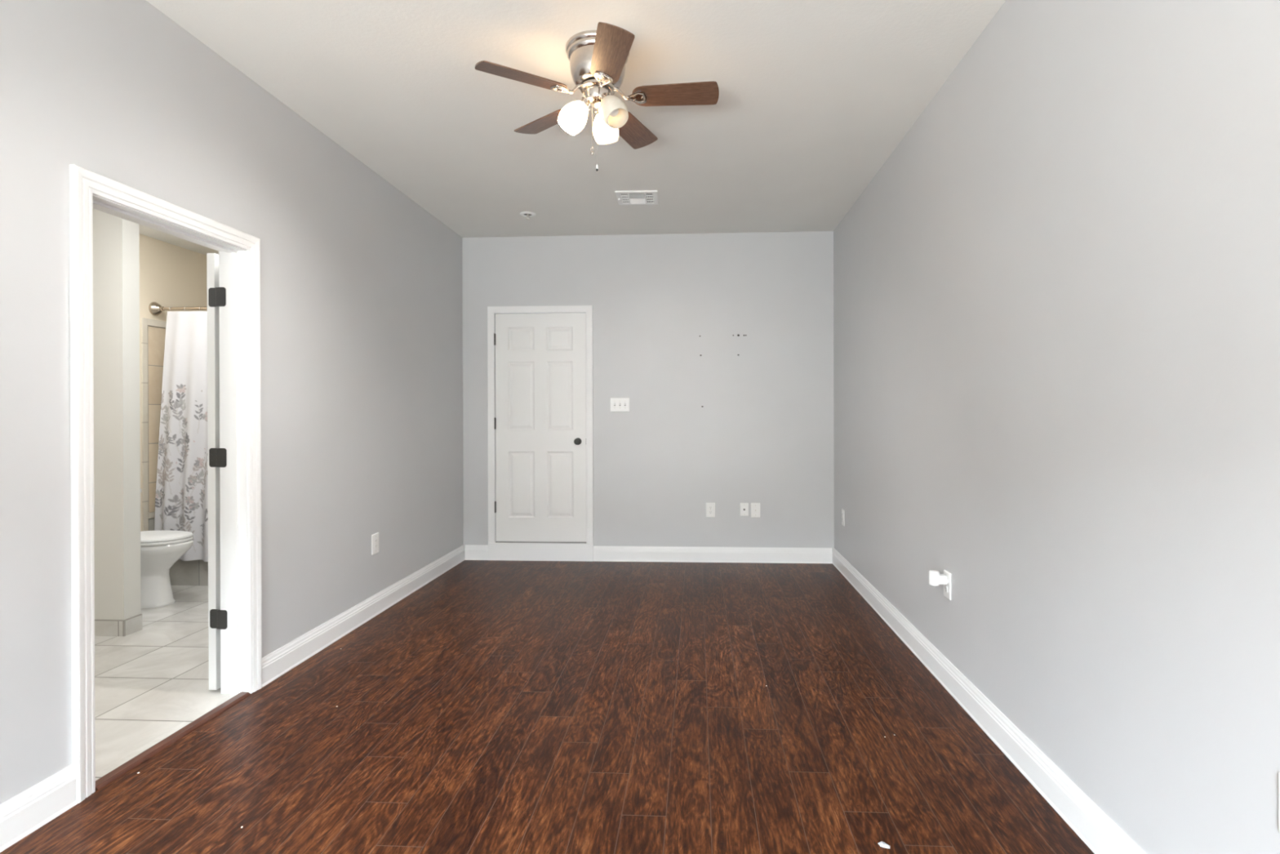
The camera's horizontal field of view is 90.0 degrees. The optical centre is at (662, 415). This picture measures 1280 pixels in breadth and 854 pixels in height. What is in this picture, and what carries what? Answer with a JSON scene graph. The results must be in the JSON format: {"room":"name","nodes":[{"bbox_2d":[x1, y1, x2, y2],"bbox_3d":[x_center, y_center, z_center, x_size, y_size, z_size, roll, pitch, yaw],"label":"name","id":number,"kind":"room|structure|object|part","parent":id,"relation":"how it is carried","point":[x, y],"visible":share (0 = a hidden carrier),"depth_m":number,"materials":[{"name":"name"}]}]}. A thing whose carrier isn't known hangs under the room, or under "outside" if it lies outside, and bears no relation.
{"room":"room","nodes":[
{"label":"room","id":0,"kind":"room"},
{"bbox_2d":[92,208,141,619],"bbox_3d":[-3.565,-0.028,3.843,0.786,2.655,0.115,0,0,3],"label":"wall partition","id":1,"kind":"structure","parent":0,"point":[116,240],"depth_m":3.77,"materials":[{"name":"beige paint"}]},
{"bbox_2d":[94,613,142,636],"bbox_3d":[-3.557,1.255,3.841,0.796,0.090,0.125,0,0,3],"label":"baseboard","id":2,"kind":"structure","parent":1,"relation":"attached to","point":[134,624],"depth_m":3.77,"materials":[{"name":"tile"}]},
{"bbox_2d":[138,233,207,531],"bbox_3d":[-4.030,-0.025,3.450,0.100,2.655,4.660,0,0,3],"label":"wall","id":3,"kind":"structure","parent":0,"point":[172,275],"depth_m":5.03,"materials":[{"name":"beige paint"}]},
{"bbox_2d":[148,517,155,530],"bbox_3d":[-3.876,0.842,5.261,0.010,0.112,0.831,0,0,3],"label":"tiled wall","id":4,"kind":"structure","parent":3,"relation":"attached to","point":[151,521],"depth_m":4.87,"materials":[{"name":"beige tile"}]},
{"bbox_2d":[148,511,155,518],"bbox_3d":[-3.873,0.759,5.261,0.016,0.044,0.831,0,0,3],"label":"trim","id":5,"kind":"structure","parent":3,"relation":"attached to","point":[152,514],"depth_m":4.87,"materials":[{"name":"tile"}]},
{"bbox_2d":[141,317,166,531],"bbox_3d":[-3.878,0.083,5.236,0.011,1.630,0.877,0,0,3],"label":"trim","id":6,"kind":"structure","parent":3,"relation":"attached to","point":[144,322],"depth_m":4.82,"materials":[{"name":"tile"}]},
{"bbox_2d":[147,324,165,511],"bbox_3d":[-3.878,0.025,5.259,0.010,1.415,0.831,0,0,3],"label":"tile surround","id":7,"kind":"object","parent":3,"relation":"attached to","point":[156,335],"visible":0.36,"depth_m":4.90,"materials":[{"name":"beige tile"}]},
{"bbox_2d":[148,302,207,315],"bbox_3d":[-2.936,-0.819,4.862,1.935,0.104,0.104,0,0,3],"label":"shower rod","id":8,"kind":"object","parent":3,"relation":"attached to","point":[155,308],"visible":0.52,"depth_m":4.89,"materials":[{"name":"silver metal"}]},
{"bbox_3d":[-2.926,-0.819,4.861,1.897,0.025,0.025,0,0,3],"label":"rod","id":9,"kind":"part","parent":8,"relation":"part of","materials":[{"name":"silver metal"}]},
{"bbox_2d":[95,691,250,790],"bbox_3d":[-1.961,1.293,2.599,0.049,0.012,0.758,0,0,3],"label":"trim","id":10,"kind":"structure","parent":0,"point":[105,780],"depth_m":2.52,"materials":[{"name":"brown wood"}]},
{"bbox_2d":[138,224,218,255],"bbox_3d":[-3.066,-1.405,3.395,2.037,0.100,4.660,0,0,3],"label":"ceiling","id":11,"kind":"structure","parent":0,"point":[144,230],"depth_m":4.97,"materials":[{"name":"paint"}]},
{"bbox_2d":[154,306,208,561],"bbox_3d":[-3.345,0.128,4.835,1.005,1.927,0.143,0,0,3],"label":"shower curtain","id":12,"kind":"object","parent":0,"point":[181,498],"visible":0.33,"depth_m":4.86,"materials":[{"name":"fabric"}]},
{"bbox_2d":[0,0,463,804],"bbox_3d":[-2.038,-0.138,1.622,0.060,2.878,8.482,0,0,3],"label":"wall","id":13,"kind":"structure","parent":0,"point":[362,286],"depth_m":3.00,"materials":[{"name":"grey paint"}]},
{"bbox_2d":[0,764,77,852],"bbox_3d":[-2.091,1.240,-0.171,0.018,0.132,4.630,0,0,3],"label":"baseboard","id":14,"kind":"structure","parent":13,"relation":"attached to","point":[23,814],"depth_m":2.01,"materials":[{"name":"white wood"}]},
{"bbox_2d":[69,164,262,803],"bbox_3d":[-1.946,0.230,2.595,0.019,2.138,0.912,0,0,3],"label":"trim","id":15,"kind":"structure","parent":13,"relation":"attached to","point":[83,183],"depth_m":2.19,"materials":[{"name":"white wood"}]},
{"bbox_2d":[262,544,464,687],"bbox_3d":[-1.847,1.228,4.391,0.018,0.132,2.678,0,0,3],"label":"baseboard","id":16,"kind":"structure","parent":13,"relation":"attached to","point":[282,660],"depth_m":3.81,"materials":[{"name":"white wood"}]},
{"bbox_2d":[371,532,378,555],"bbox_3d":[-1.866,0.833,4.157,0.009,0.130,0.086,0,0,3],"label":"wall outlet","id":17,"kind":"object","parent":13,"relation":"attached to","point":[375,537],"visible":1,"depth_m":4.14,"materials":[{"name":"white plastic"}]},
{"bbox_2d":[374,537,377,549],"bbox_3d":[-1.863,0.833,4.157,0.002,0.067,0.033,0,0,3],"label":"receptacle","id":18,"kind":"object","parent":17,"relation":"attached to","point":[375,539],"depth_m":4.15,"materials":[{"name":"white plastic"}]},
{"bbox_2d":[0,560,1094,853],"bbox_3d":[-1.385,1.359,1.591,5.573,0.121,8.482,0,0,3],"label":"floor","id":19,"kind":"structure","parent":0,"point":[496,706],"depth_m":2.60,"materials":[{"name":"brown wood"}]},
{"bbox_2d":[140,488,193,608],"bbox_3d":[-3.587,0.910,4.405,0.666,0.775,0.366,0,0,3],"label":"toilet","id":20,"kind":"object","parent":19,"relation":"on","point":[160,549],"visible":0.43,"depth_m":4.33,"materials":[{"name":"white ceramic"}]},
{"bbox_3d":[-3.495,0.829,4.400,0.462,0.027,0.360,0,0,3],"label":"lid","id":21,"kind":"part","parent":20,"relation":"part of","materials":[{"name":"white plastic"}]},
{"bbox_3d":[-3.494,0.855,4.400,0.464,0.020,0.362,0,0,3],"label":"seat","id":22,"kind":"part","parent":20,"relation":"part of","materials":[{"name":"white plastic"}]},
{"bbox_3d":[-3.549,1.083,4.404,0.592,0.430,0.366,0,0,3],"label":"bowl","id":23,"kind":"part","parent":20,"relation":"part of","materials":[{"name":"white ceramic"}]},
{"bbox_2d":[168,559,208,585],"bbox_3d":[-2.912,1.092,5.231,1.933,0.404,0.780,0,0,3],"label":"bathtub","id":24,"kind":"object","parent":19,"relation":"on","point":[194,572],"visible":0.03,"depth_m":4.88,"materials":[{"name":"white ceramic"}]},
{"bbox_2d":[877,840,890,848],"bbox_3d":[0.664,1.288,1.924,0.037,0.010,0.022,0,0,29],"label":"scrap","id":25,"kind":"object","parent":19,"relation":"on","point":[881,843],"visible":1,"depth_m":1.92,"materials":[{"name":"white paper"}]},
{"bbox_2d":[146,0,1005,237],"bbox_3d":[-0.376,-1.641,1.529,3.536,0.120,8.482,0,0,3],"label":"ceiling","id":26,"kind":"structure","parent":0,"point":[815,96],"depth_m":3.14,"materials":[{"name":"paint"}]},
{"bbox_2d":[520,211,535,220],"bbox_3d":[-1.066,-1.566,5.052,0.124,0.044,0.124,0,0,3],"label":"sprinkler","id":27,"kind":"object","parent":26,"relation":"attached to","point":[526,214],"visible":1,"depth_m":5.04,"materials":[{"name":"white plastic"}]},
{"bbox_2d":[475,22,719,171],"bbox_3d":[-0.312,-1.308,2.749,0.972,0.554,1.012,0,0,-31],"label":"ceiling fan","id":28,"kind":"object","parent":26,"relation":"hanging from","point":[597,59],"visible":1,"depth_m":2.70,"materials":[{"name":"brown wood"}]},
{"bbox_3d":[-0.568,-1.369,2.592,0.372,0.036,0.133,0,0,-31],"label":"blade","id":29,"kind":"part","parent":28,"relation":"part of","materials":[{"name":"brown wood"}]},
{"bbox_3d":[-0.536,-1.371,2.986,0.372,0.036,0.133,0,0,41],"label":"blade","id":30,"kind":"part","parent":28,"relation":"part of","materials":[{"name":"brown wood"}]},
{"bbox_3d":[-0.388,-1.280,2.752,0.130,0.141,0.115,0,0,3],"label":"lamp shade","id":31,"kind":"part","parent":28,"relation":"part of","materials":[{"name":"white glass"}]},
{"bbox_3d":[-0.298,-1.246,2.707,0.002,0.226,0.002,0,0,3],"label":"pull chain","id":32,"kind":"part","parent":28,"relation":"part of","materials":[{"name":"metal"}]},
{"bbox_3d":[-0.278,-1.208,2.702,0.002,0.302,0.002,0,0,3],"label":"pull chain","id":33,"kind":"part","parent":28,"relation":"part of","materials":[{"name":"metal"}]},
{"bbox_3d":[-0.256,-1.281,2.873,0.115,0.141,0.130,0,0,3],"label":"lamp shade","id":34,"kind":"part","parent":28,"relation":"part of","materials":[{"name":"white glass"}]},
{"bbox_3d":[-0.203,-1.370,2.441,0.133,0.036,0.372,0,0,-13],"label":"blade","id":35,"kind":"part","parent":28,"relation":"part of","materials":[{"name":"brown wood"}]},
{"bbox_3d":[-0.205,-1.281,2.689,0.123,0.141,0.121,0,0,3],"label":"lamp shade","id":36,"kind":"part","parent":28,"relation":"part of","materials":[{"name":"white glass"}]},
{"bbox_3d":[-0.214,-1.300,2.702,0.047,0.080,0.068,0,0,-25],"label":"bulb","id":37,"kind":"part","parent":28,"relation":"part of","materials":[{"name":"white glass"}]},
{"bbox_3d":[-0.152,-1.372,3.078,0.133,0.036,0.372,0,0,23],"label":"blade","id":38,"kind":"part","parent":28,"relation":"part of","materials":[{"name":"brown wood"}]},
{"bbox_3d":[0.054,-1.371,2.740,0.372,0.036,0.133,0,0,5],"label":"blade","id":39,"kind":"part","parent":28,"relation":"part of","materials":[{"name":"brown wood"}]},
{"bbox_2d":[614,190,658,204],"bbox_3d":[-0.185,-1.578,4.670,0.298,0.022,0.276,0,0,2],"label":"ceiling vent","id":40,"kind":"object","parent":26,"relation":"in","point":[624,197],"visible":1,"depth_m":4.66,"materials":[{"name":"white plastic"}]},
{"bbox_2d":[462,231,834,551],"bbox_3d":[-0.149,-0.152,5.702,3.276,2.878,0.132,0,0,3],"label":"wall","id":41,"kind":"structure","parent":0,"point":[720,346],"depth_m":5.62,"materials":[{"name":"grey paint"}]},
{"bbox_2d":[464,544,488,559],"bbox_3d":[-1.662,1.225,5.713,0.211,0.132,0.018,0,0,3],"label":"baseboard","id":42,"kind":"structure","parent":41,"relation":"attached to","point":[472,552],"depth_m":5.71,"materials":[{"name":"white wood"}]},
{"bbox_2d":[493,312,586,542],"bbox_3d":[-1.090,0.109,5.678,0.831,2.029,0.099,0,0,3],"label":"door","id":43,"kind":"structure","parent":41,"relation":"in","point":[540,420],"depth_m":5.69,"materials":[{"name":"white wood"}]},
{"bbox_3d":[-0.753,0.231,5.643,0.062,0.062,0.064,0,0,3],"label":"knob","id":44,"kind":"part","parent":43,"relation":"part of","materials":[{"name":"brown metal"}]},
{"bbox_2d":[487,305,593,543],"bbox_3d":[-1.088,0.083,5.679,0.942,2.103,0.018,0,0,3],"label":"trim","id":45,"kind":"structure","parent":41,"relation":"attached to","point":[491,310],"depth_m":5.67,"materials":[{"name":"white wood"}]},
{"bbox_2d":[488,542,593,561],"bbox_3d":[-1.085,1.212,5.681,0.942,0.154,0.022,0,0,3],"label":"trim","id":46,"kind":"structure","parent":41,"relation":"attached to","point":[496,551],"depth_m":5.67,"materials":[{"name":"white wood"}]},
{"bbox_2d":[495,541,586,542],"bbox_3d":[-1.081,1.131,5.756,0.826,0.006,0.130,0,0,3],"label":"trim","id":47,"kind":"structure","parent":41,"relation":"attached to","point":[495,541],"depth_m":5.71,"materials":[{"name":"white wood"}]},
{"bbox_2d":[610,397,629,411],"bbox_3d":[-0.379,-0.095,5.642,0.170,0.121,0.017,0,0,3],"label":"light switch","id":48,"kind":"object","parent":41,"relation":"attached to","point":[617,404],"visible":1,"depth_m":5.64,"materials":[{"name":"white plastic"}]},
{"bbox_2d":[706,502,715,516],"bbox_3d":[0.418,0.829,5.605,0.080,0.126,0.010,0,0,3],"label":"wall outlet","id":49,"kind":"object","parent":41,"relation":"attached to","point":[710,507],"visible":1,"depth_m":5.60,"materials":[{"name":"white plastic"}]},
{"bbox_2d":[593,546,832,563],"bbox_3d":[0.427,1.220,5.602,2.085,0.132,0.018,0,0,3],"label":"baseboard","id":50,"kind":"structure","parent":41,"relation":"attached to","point":[601,553],"depth_m":5.60,"materials":[{"name":"white wood"}]},
{"bbox_2d":[740,502,748,515],"bbox_3d":[0.711,0.823,5.586,0.073,0.114,0.016,0,0,3],"label":"cable plate","id":51,"kind":"object","parent":41,"relation":"attached to","point":[744,506],"visible":1,"depth_m":5.59,"materials":[{"name":"white plastic"}]},
{"bbox_2d":[751,502,759,517],"bbox_3d":[0.809,0.829,5.583,0.081,0.128,0.013,0,0,3],"label":"wall outlet","id":52,"kind":"object","parent":41,"relation":"attached to","point":[755,507],"visible":1,"depth_m":5.58,"materials":[{"name":"white plastic"}]},
{"bbox_2d":[833,0,1279,853],"bbox_3d":[1.328,-0.146,1.442,0.130,2.878,8.482,0,0,3],"label":"wall","id":53,"kind":"structure","parent":0,"point":[1056,296],"depth_m":1.91,"materials":[{"name":"grey paint"}]},
{"bbox_2d":[841,508,844,526],"bbox_3d":[1.461,0.829,5.194,0.010,0.130,0.080,0,0,3],"label":"wall outlet","id":54,"kind":"object","parent":53,"relation":"attached to","point":[842,509],"visible":1,"depth_m":5.17,"materials":[{"name":"white plastic"}]},
{"bbox_2d":[943,569,951,599],"bbox_3d":[1.345,0.802,3.033,0.010,0.126,0.080,0,0,3],"label":"wall outlet","id":55,"kind":"object","parent":53,"relation":"attached to","point":[947,588],"visible":0.95,"depth_m":3.01,"materials":[{"name":"white plastic"}]},
{"bbox_2d":[928,569,946,586],"bbox_3d":[1.303,0.774,3.037,0.076,0.070,0.047,0,0,3],"label":"plug","id":56,"kind":"object","parent":55,"relation":"attached to","point":[935,579],"visible":1,"depth_m":3.02,"materials":[{"name":"white plastic"}]},
{"bbox_2d":[944,585,947,592],"bbox_3d":[1.343,0.823,3.033,0.004,0.029,0.034,0,0,3],"label":"receptacle","id":57,"kind":"object","parent":55,"relation":"attached to","point":[945,586],"depth_m":3.03,"materials":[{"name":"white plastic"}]},
{"bbox_2d":[832,547,1146,853],"bbox_3d":[1.258,1.227,1.449,0.018,0.132,8.222,0,0,3],"label":"baseboard","id":58,"kind":"structure","parent":53,"relation":"attached to","point":[1093,826],"depth_m":2.39,"materials":[{"name":"white wood"}]},
{"bbox_2d":[1278,771,1279,831],"bbox_3d":[1.251,0.787,1.262,0.010,0.124,0.084,0,0,3],"label":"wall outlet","id":59,"kind":"object","parent":53,"relation":"attached to","point":[1279,771],"visible":1,"depth_m":1.30,"materials":[{"name":"white plastic"}]},
{"bbox_3d":[-2.011,-0.142,3.342,0.069,2.878,4.660,0,0,3],"label":"wall","id":60,"kind":"structure","parent":0,"visible":0},
{"bbox_2d":[92,194,248,694],"bbox_3d":[-2.020,0.259,2.599,0.130,2.080,0.796,0,0,3],"label":"trim","id":61,"kind":"structure","parent":60,"relation":"attached to","point":[232,259],"depth_m":2.98,"materials":[{"name":"white wood"}]},
{"bbox_2d":[206,253,227,689],"bbox_3d":[-2.062,0.263,3.359,0.102,2.045,0.761,0,0,3],"label":"door","id":62,"kind":"structure","parent":60,"relation":"in","point":[216,295],"depth_m":3.00,"materials":[{"name":"white wood"}]}
]}

